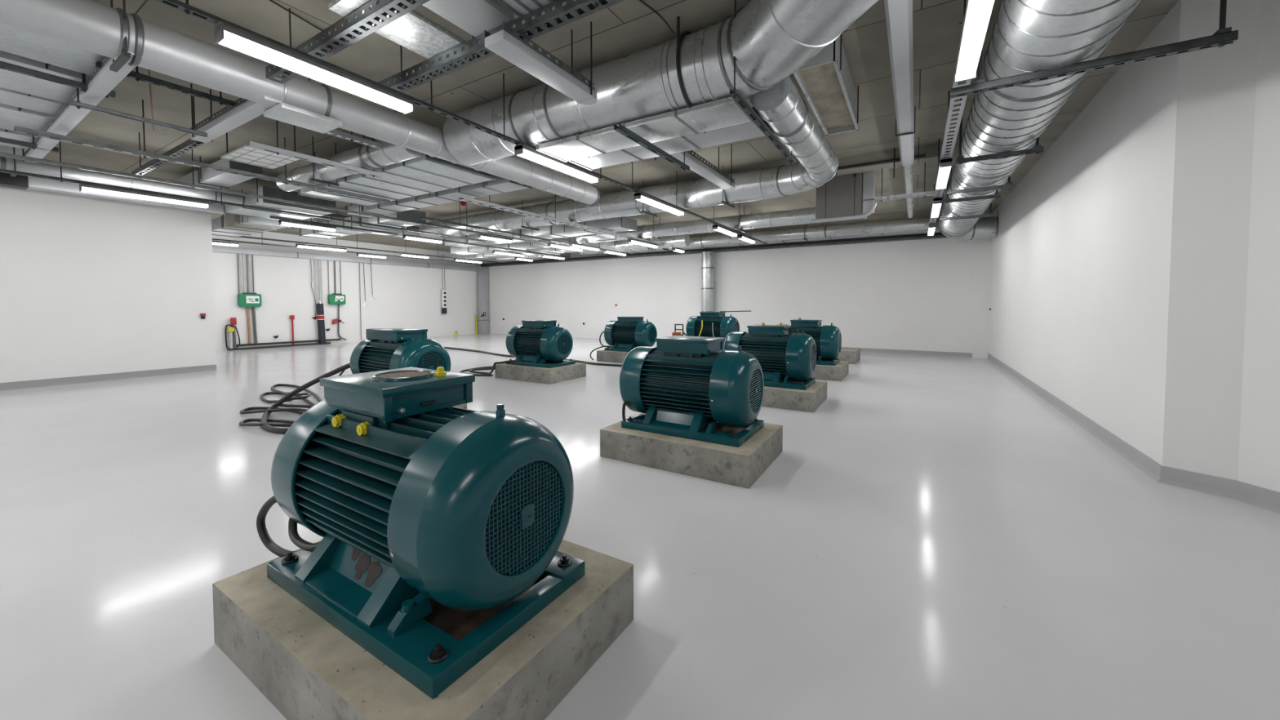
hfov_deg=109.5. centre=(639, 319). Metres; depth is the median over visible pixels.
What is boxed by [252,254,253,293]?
conduit
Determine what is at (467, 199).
rail
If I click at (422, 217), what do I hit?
rail
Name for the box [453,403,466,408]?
concrete plinth
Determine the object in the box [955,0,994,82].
linear light
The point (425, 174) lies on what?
duct
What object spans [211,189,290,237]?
duct
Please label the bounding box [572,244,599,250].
diffuser
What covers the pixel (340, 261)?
conduit
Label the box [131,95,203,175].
cable tray
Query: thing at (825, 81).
ventilation duct
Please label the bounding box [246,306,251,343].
copper pipe
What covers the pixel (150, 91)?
wire
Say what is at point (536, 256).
duct
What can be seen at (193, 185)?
rail
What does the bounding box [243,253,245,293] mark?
conduit
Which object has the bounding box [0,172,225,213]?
wall ledge
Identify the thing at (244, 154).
tray
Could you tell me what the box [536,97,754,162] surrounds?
duct
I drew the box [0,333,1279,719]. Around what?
floor
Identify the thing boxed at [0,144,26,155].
duct
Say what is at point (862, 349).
baseboard
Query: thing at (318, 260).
conduit
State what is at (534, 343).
motor
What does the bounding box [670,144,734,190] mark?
cable tray
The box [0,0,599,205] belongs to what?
duct
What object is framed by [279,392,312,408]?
cable
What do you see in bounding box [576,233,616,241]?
duct
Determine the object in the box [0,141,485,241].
rail
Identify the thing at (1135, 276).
wall
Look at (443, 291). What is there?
controller
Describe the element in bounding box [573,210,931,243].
beam
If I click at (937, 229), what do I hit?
duct
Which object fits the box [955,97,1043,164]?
support strut
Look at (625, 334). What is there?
motor
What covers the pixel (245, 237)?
rail
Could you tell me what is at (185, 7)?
rail
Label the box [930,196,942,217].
linear light
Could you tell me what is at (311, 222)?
rail
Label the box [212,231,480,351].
wall
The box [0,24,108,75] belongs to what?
duct
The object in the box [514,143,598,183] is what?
linear light
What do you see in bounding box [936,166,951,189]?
diffuser
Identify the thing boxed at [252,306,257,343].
pipe
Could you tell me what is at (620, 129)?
rail
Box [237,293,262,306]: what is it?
box
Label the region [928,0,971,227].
rail
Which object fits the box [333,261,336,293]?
conduit
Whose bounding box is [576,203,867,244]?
duct
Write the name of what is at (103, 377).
baseboard
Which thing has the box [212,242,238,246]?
diffuser
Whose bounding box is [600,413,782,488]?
concrete plinth
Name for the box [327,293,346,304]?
box
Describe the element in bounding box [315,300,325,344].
insulated riser
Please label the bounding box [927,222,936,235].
linear light
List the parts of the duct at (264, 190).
hanger rod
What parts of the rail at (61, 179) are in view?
hanger rod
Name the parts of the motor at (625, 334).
frame, lid, grille shadow plate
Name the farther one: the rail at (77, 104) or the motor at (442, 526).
the rail at (77, 104)
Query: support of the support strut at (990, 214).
hanging from the ceiling
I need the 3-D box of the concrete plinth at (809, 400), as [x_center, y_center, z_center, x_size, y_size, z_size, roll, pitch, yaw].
[2.185,1.191,7.585,1.600,0.290,1.159,1,2,31]
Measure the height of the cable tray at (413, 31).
0.045 m
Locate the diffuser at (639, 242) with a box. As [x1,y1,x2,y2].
[630,240,657,248]
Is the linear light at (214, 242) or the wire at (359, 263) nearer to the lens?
the linear light at (214, 242)
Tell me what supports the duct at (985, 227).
attached to the spiral duct at (1028, 36)
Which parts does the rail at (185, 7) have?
hanger rod, hanger rod, hanger rod, hanger rod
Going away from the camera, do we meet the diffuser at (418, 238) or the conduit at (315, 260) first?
the diffuser at (418, 238)
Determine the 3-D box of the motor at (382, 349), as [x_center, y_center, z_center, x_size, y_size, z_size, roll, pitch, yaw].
[-3.399,0.609,6.445,1.405,0.953,0.810,1,2,31]
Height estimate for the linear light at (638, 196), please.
0.119 m
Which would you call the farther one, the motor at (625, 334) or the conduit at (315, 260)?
the conduit at (315, 260)
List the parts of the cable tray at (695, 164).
hanger rod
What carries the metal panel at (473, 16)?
on the channel at (385, 7)
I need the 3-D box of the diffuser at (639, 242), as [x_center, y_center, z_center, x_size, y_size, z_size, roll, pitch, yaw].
[0.102,-2.316,13.857,0.120,0.062,1.566,1,2,31]
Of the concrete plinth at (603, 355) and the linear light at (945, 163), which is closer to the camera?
the linear light at (945, 163)
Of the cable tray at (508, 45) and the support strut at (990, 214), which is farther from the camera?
the support strut at (990, 214)
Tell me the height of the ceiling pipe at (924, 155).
0.044 m
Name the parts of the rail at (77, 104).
hanger rod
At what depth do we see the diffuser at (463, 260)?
19.46 m
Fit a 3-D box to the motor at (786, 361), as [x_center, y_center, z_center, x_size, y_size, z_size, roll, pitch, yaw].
[2.164,0.547,7.567,1.405,0.999,0.810,1,2,31]
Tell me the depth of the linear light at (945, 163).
6.21 m
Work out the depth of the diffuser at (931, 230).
11.31 m
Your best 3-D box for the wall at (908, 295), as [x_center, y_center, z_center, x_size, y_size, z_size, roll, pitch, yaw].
[0.906,-1.196,19.198,22.170,4.250,0.200,1,2,31]
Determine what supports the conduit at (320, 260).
attached to the beam at (215, 248)
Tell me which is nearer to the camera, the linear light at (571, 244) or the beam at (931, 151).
the beam at (931, 151)
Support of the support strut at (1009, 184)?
hanging from the ceiling
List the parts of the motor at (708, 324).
lid, sighting rod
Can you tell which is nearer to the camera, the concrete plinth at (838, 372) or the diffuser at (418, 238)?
the concrete plinth at (838, 372)
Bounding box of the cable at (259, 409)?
[239,406,306,426]
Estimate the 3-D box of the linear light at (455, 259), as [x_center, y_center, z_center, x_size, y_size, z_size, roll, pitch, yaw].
[-7.422,-2.536,19.457,0.279,0.119,1.330,1,2,31]
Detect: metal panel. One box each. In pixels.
[263,77,342,133]
[422,0,514,37]
[496,0,555,17]
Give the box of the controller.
[441,268,446,313]
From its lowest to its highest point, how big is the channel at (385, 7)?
0.570 m
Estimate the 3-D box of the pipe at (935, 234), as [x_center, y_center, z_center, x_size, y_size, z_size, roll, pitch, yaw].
[0.557,-2.759,18.828,21.300,0.060,0.057,1,2,31]
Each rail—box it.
[0,61,115,97]
[0,135,58,151]
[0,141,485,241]
[0,149,611,254]
[13,99,390,203]
[70,88,207,137]
[95,60,235,106]
[155,0,768,244]
[212,237,478,264]
[239,234,497,262]
[246,120,382,177]
[270,204,569,257]
[325,129,381,148]
[421,200,629,254]
[457,194,683,248]
[613,123,689,171]
[729,0,795,164]
[874,162,935,201]
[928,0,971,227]
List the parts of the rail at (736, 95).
hanger rod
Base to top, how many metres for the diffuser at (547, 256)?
0.062 m
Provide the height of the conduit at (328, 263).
1.390 m
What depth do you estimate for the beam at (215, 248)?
18.13 m
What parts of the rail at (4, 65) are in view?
hanger rod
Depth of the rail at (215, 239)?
16.43 m
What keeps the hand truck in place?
on the floor
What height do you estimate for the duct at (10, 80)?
0.480 m
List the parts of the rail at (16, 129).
hanger rod, hanger rod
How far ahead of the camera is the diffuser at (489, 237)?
12.82 m
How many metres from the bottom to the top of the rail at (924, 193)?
0.810 m
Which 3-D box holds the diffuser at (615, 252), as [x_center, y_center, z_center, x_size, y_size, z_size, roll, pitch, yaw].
[-0.907,-2.403,16.335,0.120,0.062,1.276,1,2,31]
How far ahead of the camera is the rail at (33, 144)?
5.82 m
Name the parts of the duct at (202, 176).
hanger rod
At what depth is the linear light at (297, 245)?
14.85 m
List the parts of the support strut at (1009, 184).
hanger rod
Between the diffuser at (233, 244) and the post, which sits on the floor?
the post
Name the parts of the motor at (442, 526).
gland plate, lid, frame, recess plate, grille shadow plate, hub plate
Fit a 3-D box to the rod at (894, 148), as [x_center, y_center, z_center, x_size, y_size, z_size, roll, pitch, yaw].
[4.325,-2.670,7.698,0.018,0.500,0.018,-1,2,-36]
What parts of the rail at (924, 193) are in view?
hanger rod, hanger rod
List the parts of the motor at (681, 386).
lid, frame, recess plate, grille shadow plate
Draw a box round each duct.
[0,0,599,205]
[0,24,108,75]
[0,50,93,102]
[0,87,67,115]
[0,103,55,130]
[0,128,37,149]
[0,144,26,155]
[171,155,262,188]
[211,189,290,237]
[222,177,336,220]
[275,136,424,191]
[297,135,496,207]
[299,209,426,239]
[301,216,451,242]
[345,175,532,218]
[419,75,839,238]
[442,236,615,261]
[443,0,878,164]
[443,216,637,248]
[448,237,568,255]
[461,252,570,263]
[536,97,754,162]
[568,106,768,170]
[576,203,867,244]
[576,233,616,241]
[578,217,934,254]
[604,222,941,255]
[614,234,689,251]
[793,33,858,135]
[884,0,915,217]
[937,0,1142,236]
[941,216,997,239]
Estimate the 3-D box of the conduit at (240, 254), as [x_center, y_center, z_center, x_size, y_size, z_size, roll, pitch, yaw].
[-14.004,-1.611,15.899,0.033,1.430,0.033,-1,2,-36]
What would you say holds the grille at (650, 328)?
attached to the motor at (625, 334)
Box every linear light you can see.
[79,182,208,208]
[212,240,239,246]
[213,21,413,114]
[278,219,336,231]
[295,243,346,252]
[356,253,386,258]
[400,253,429,258]
[402,234,442,243]
[453,257,482,263]
[476,233,512,243]
[492,249,529,257]
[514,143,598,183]
[514,256,533,261]
[541,253,564,259]
[547,242,582,251]
[568,242,599,251]
[601,248,626,256]
[626,238,657,248]
[634,191,684,215]
[671,247,684,253]
[712,224,737,236]
[737,234,755,243]
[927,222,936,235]
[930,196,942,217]
[935,156,952,189]
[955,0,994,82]
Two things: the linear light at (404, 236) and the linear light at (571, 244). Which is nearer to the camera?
the linear light at (404, 236)
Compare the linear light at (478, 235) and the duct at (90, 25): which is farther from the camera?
the linear light at (478, 235)
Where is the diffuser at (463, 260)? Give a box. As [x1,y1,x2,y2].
[456,259,481,263]
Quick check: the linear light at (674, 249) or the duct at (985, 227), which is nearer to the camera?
the duct at (985, 227)
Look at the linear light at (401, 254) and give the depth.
17.30 m
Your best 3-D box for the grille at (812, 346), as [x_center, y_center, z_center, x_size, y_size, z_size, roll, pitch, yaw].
[2.753,0.597,7.211,0.014,0.414,0.424,1,2,31]
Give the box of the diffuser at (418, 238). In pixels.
[404,236,441,243]
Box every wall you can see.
[0,176,216,382]
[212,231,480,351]
[482,217,975,352]
[988,0,1279,492]
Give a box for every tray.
[22,51,144,163]
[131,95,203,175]
[190,83,281,142]
[220,124,299,168]
[328,0,472,62]
[484,21,596,105]
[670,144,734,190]
[811,173,876,222]
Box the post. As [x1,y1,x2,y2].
[475,314,477,333]
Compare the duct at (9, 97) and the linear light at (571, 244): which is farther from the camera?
the linear light at (571, 244)
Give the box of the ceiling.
[42,0,1178,252]
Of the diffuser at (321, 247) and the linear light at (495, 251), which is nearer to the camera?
the diffuser at (321, 247)
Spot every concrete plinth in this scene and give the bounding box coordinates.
[212,539,633,719]
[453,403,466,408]
[494,362,586,384]
[596,349,629,363]
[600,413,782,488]
[761,380,826,412]
[811,360,848,381]
[837,346,860,364]
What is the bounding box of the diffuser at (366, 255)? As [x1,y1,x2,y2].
[359,254,386,257]
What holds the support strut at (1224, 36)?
hanging from the ceiling
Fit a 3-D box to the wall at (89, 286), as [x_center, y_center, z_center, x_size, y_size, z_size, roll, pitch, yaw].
[-15.243,-0.824,8.542,6.050,4.250,9.200,1,2,31]
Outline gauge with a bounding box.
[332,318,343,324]
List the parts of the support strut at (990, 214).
hanger rod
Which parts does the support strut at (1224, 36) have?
hanger rod, hanger rod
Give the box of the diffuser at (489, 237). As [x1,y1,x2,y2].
[480,235,511,243]
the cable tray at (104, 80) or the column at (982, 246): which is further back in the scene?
the column at (982, 246)
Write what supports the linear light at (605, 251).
attached to the rail at (422, 217)
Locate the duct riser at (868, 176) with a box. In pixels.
[862,170,875,213]
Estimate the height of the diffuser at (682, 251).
0.062 m
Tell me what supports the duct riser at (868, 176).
attached to the ceiling
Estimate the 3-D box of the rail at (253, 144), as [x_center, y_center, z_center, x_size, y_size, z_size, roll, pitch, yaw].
[-4.371,-2.498,6.202,0.090,0.740,1.600,1,2,31]
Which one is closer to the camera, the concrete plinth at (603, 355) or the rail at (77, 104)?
the rail at (77, 104)
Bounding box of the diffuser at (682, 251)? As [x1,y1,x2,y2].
[673,248,684,253]
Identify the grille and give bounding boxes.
[416,351,445,370]
[484,461,562,574]
[557,335,570,354]
[648,327,652,342]
[749,368,762,412]
[810,344,815,370]
[838,333,840,351]
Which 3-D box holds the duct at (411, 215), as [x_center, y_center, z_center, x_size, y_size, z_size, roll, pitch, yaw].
[-7.748,-2.759,12.383,5.028,0.650,0.778,1,2,31]
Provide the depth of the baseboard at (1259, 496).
4.06 m
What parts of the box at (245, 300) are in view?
white panel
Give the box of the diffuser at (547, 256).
[543,255,564,259]
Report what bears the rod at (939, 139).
hanging from the ceiling
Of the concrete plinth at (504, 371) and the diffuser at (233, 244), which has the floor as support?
the concrete plinth at (504, 371)
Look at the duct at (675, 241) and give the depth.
14.89 m
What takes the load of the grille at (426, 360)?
attached to the motor at (382, 349)
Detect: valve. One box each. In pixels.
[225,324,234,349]
[460,200,466,206]
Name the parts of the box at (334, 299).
white panel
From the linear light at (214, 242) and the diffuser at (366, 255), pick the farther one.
the diffuser at (366, 255)
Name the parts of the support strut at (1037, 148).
hanger rod, hanger rod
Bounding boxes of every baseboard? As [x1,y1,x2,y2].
[0,364,217,391]
[860,347,972,357]
[986,353,1279,513]
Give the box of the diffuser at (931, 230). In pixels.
[928,227,935,235]
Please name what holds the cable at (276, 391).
on the floor
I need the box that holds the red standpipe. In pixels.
[289,315,294,344]
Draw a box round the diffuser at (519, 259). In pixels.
[516,257,532,261]
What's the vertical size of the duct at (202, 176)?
0.420 m
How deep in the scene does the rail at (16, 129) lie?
6.12 m
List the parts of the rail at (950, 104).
hanger rod, hanger rod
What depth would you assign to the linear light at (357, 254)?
17.29 m
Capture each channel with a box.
[265,0,430,84]
[377,0,624,93]
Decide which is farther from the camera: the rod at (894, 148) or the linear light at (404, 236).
the linear light at (404, 236)
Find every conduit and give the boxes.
[237,253,239,293]
[240,253,242,293]
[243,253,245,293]
[246,254,248,293]
[248,254,251,293]
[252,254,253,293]
[315,259,317,301]
[316,259,319,301]
[318,259,320,300]
[320,259,322,301]
[328,262,328,290]
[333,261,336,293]
[339,261,341,293]
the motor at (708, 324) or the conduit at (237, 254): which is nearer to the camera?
the motor at (708, 324)
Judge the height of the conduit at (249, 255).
1.430 m
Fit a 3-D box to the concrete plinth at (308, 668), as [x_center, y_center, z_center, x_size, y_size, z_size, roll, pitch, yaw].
[-1.021,1.379,2.211,1.613,0.290,1.164,1,2,31]
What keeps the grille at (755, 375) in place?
attached to the motor at (681, 386)
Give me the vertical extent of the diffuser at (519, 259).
0.062 m
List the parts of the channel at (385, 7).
hanger rod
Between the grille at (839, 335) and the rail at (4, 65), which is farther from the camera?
the grille at (839, 335)
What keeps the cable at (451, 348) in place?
on the floor
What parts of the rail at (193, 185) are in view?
hanger rod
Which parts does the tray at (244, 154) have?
hanger rod, hanger rod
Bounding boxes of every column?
[477,266,488,333]
[972,213,991,358]
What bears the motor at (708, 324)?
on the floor
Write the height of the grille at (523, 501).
0.424 m
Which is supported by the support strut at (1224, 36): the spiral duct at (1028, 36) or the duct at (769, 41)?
the spiral duct at (1028, 36)
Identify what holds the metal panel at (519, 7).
on the channel at (385, 7)
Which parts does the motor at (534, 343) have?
lid, frame, grille shadow plate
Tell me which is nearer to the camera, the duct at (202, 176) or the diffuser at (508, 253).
the duct at (202, 176)
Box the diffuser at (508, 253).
[493,251,524,257]
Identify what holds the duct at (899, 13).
hanging from the ceiling
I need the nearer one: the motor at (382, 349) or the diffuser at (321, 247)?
the motor at (382, 349)
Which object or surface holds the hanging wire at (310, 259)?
hanging from the beam at (215, 248)
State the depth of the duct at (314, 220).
14.93 m
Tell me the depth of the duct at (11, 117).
5.35 m
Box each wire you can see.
[148,69,155,130]
[269,0,324,43]
[310,258,316,317]
[359,262,361,340]
[363,262,367,304]
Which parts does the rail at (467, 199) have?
hanger rod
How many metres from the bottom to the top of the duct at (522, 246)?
0.670 m
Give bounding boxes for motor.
[256,366,585,698]
[349,328,450,373]
[488,320,575,376]
[590,316,657,359]
[619,335,764,447]
[685,311,751,344]
[723,323,816,390]
[786,317,841,365]
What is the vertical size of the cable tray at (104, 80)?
0.610 m
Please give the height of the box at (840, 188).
0.930 m
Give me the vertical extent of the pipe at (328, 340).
0.080 m
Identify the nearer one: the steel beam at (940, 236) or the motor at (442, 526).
the motor at (442, 526)
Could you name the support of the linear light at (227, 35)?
attached to the rail at (185, 7)
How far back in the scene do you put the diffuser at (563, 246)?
14.76 m
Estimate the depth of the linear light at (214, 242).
13.88 m
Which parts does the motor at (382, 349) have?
lid, grille shadow plate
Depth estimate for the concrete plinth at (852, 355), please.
12.20 m
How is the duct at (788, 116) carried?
hanging from the ceiling
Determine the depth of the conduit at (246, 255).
16.04 m
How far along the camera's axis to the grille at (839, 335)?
9.97 m
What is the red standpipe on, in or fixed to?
on the floor
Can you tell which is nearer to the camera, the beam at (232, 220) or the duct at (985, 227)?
the beam at (232, 220)
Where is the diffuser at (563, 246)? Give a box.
[551,244,582,251]
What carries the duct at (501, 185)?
hanging from the ceiling
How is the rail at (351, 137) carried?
hanging from the ceiling
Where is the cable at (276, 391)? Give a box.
[259,383,321,405]
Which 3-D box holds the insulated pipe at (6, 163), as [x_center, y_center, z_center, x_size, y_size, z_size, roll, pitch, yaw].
[-9.853,-2.527,6.328,0.300,0.690,6.720,1,2,31]
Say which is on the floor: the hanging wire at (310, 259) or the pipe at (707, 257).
the pipe at (707, 257)
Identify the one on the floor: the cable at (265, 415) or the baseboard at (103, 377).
the cable at (265, 415)
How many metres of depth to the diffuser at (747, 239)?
12.87 m
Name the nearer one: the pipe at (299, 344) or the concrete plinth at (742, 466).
the concrete plinth at (742, 466)
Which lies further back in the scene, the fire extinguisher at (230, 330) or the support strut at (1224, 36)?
the fire extinguisher at (230, 330)
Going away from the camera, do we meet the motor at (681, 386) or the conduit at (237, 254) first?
the motor at (681, 386)
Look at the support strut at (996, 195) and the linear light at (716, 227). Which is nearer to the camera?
the support strut at (996, 195)
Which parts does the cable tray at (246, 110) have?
hanger rod, hanger rod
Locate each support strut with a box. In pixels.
[939,191,994,221]
[944,148,1000,203]
[946,137,1013,195]
[950,0,1238,98]
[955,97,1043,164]
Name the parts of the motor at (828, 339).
lid, frame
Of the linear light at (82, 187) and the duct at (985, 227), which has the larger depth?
the duct at (985, 227)
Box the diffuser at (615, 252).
[604,250,626,255]
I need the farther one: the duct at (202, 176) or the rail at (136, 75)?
the duct at (202, 176)
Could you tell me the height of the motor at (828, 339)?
0.999 m
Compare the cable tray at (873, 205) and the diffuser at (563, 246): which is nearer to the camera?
the cable tray at (873, 205)
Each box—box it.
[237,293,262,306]
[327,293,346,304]
[815,172,863,222]
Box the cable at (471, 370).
[459,365,494,376]
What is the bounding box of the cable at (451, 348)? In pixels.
[444,346,622,366]
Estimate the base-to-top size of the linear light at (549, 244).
0.119 m
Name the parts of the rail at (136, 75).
hanger rod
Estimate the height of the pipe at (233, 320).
1.081 m
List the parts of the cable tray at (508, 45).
hanger rod, hanger rod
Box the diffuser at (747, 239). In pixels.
[738,236,755,243]
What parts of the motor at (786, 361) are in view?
lid, frame, recess plate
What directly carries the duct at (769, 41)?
hanging from the ceiling
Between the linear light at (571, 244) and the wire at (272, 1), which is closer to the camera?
the wire at (272, 1)
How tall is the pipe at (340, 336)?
1.506 m
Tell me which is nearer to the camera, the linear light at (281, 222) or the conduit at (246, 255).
the linear light at (281, 222)
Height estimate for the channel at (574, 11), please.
0.570 m
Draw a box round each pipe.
[0,146,243,204]
[227,342,330,350]
[230,317,239,348]
[232,338,341,346]
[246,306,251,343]
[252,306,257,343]
[337,304,346,340]
[480,233,943,265]
[701,251,714,311]
[837,154,925,169]
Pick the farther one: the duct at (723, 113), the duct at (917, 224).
the duct at (917, 224)
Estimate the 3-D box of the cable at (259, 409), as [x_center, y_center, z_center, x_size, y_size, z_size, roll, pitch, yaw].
[-5.033,1.334,6.280,2.075,0.099,0.822,1,2,31]
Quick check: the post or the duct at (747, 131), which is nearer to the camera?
the duct at (747, 131)
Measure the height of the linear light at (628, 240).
0.119 m
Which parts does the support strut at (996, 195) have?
hanger rod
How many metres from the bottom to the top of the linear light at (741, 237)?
0.119 m
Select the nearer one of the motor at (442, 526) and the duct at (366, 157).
the motor at (442, 526)
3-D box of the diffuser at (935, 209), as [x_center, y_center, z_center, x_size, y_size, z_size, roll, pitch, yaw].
[5.735,-2.138,8.767,0.120,0.062,1.516,1,2,31]
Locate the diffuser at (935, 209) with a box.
[931,203,941,217]
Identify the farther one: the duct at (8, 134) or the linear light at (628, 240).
the linear light at (628, 240)
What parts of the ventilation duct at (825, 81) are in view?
hanger rod, hanger rod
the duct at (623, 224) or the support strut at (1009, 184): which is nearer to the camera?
the support strut at (1009, 184)
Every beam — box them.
[212,244,478,271]
[226,213,271,231]
[480,232,947,266]
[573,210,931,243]
[834,141,949,176]
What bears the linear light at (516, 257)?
hanging from the duct at (610, 245)
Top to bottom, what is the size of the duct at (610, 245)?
0.650 m
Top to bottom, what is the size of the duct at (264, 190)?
0.695 m
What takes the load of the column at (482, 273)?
on the floor
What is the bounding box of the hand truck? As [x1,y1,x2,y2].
[671,324,687,336]
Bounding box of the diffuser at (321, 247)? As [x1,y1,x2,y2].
[297,245,346,251]
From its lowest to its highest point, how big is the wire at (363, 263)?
1.823 m
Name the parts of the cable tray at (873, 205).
hanger rod, hanger rod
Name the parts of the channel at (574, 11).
hanger rod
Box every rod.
[893,147,895,177]
[937,138,940,168]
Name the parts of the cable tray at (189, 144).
hanger rod, hanger rod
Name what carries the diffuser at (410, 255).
attached to the linear light at (401, 254)
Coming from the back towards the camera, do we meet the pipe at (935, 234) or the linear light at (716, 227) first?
the pipe at (935, 234)
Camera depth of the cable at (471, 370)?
10.45 m
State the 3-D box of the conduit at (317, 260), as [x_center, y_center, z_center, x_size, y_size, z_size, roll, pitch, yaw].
[-12.747,-1.561,17.912,0.033,1.670,0.033,-1,2,-36]
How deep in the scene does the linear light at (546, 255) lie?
17.69 m
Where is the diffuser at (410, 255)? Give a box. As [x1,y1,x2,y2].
[401,254,428,258]
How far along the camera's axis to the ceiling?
5.72 m
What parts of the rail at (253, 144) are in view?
hanger rod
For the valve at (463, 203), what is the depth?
10.54 m
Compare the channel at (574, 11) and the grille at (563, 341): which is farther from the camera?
the grille at (563, 341)
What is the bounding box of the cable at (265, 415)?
[260,363,350,434]
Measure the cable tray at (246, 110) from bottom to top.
0.630 m
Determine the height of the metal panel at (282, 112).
0.690 m
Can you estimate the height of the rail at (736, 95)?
0.885 m

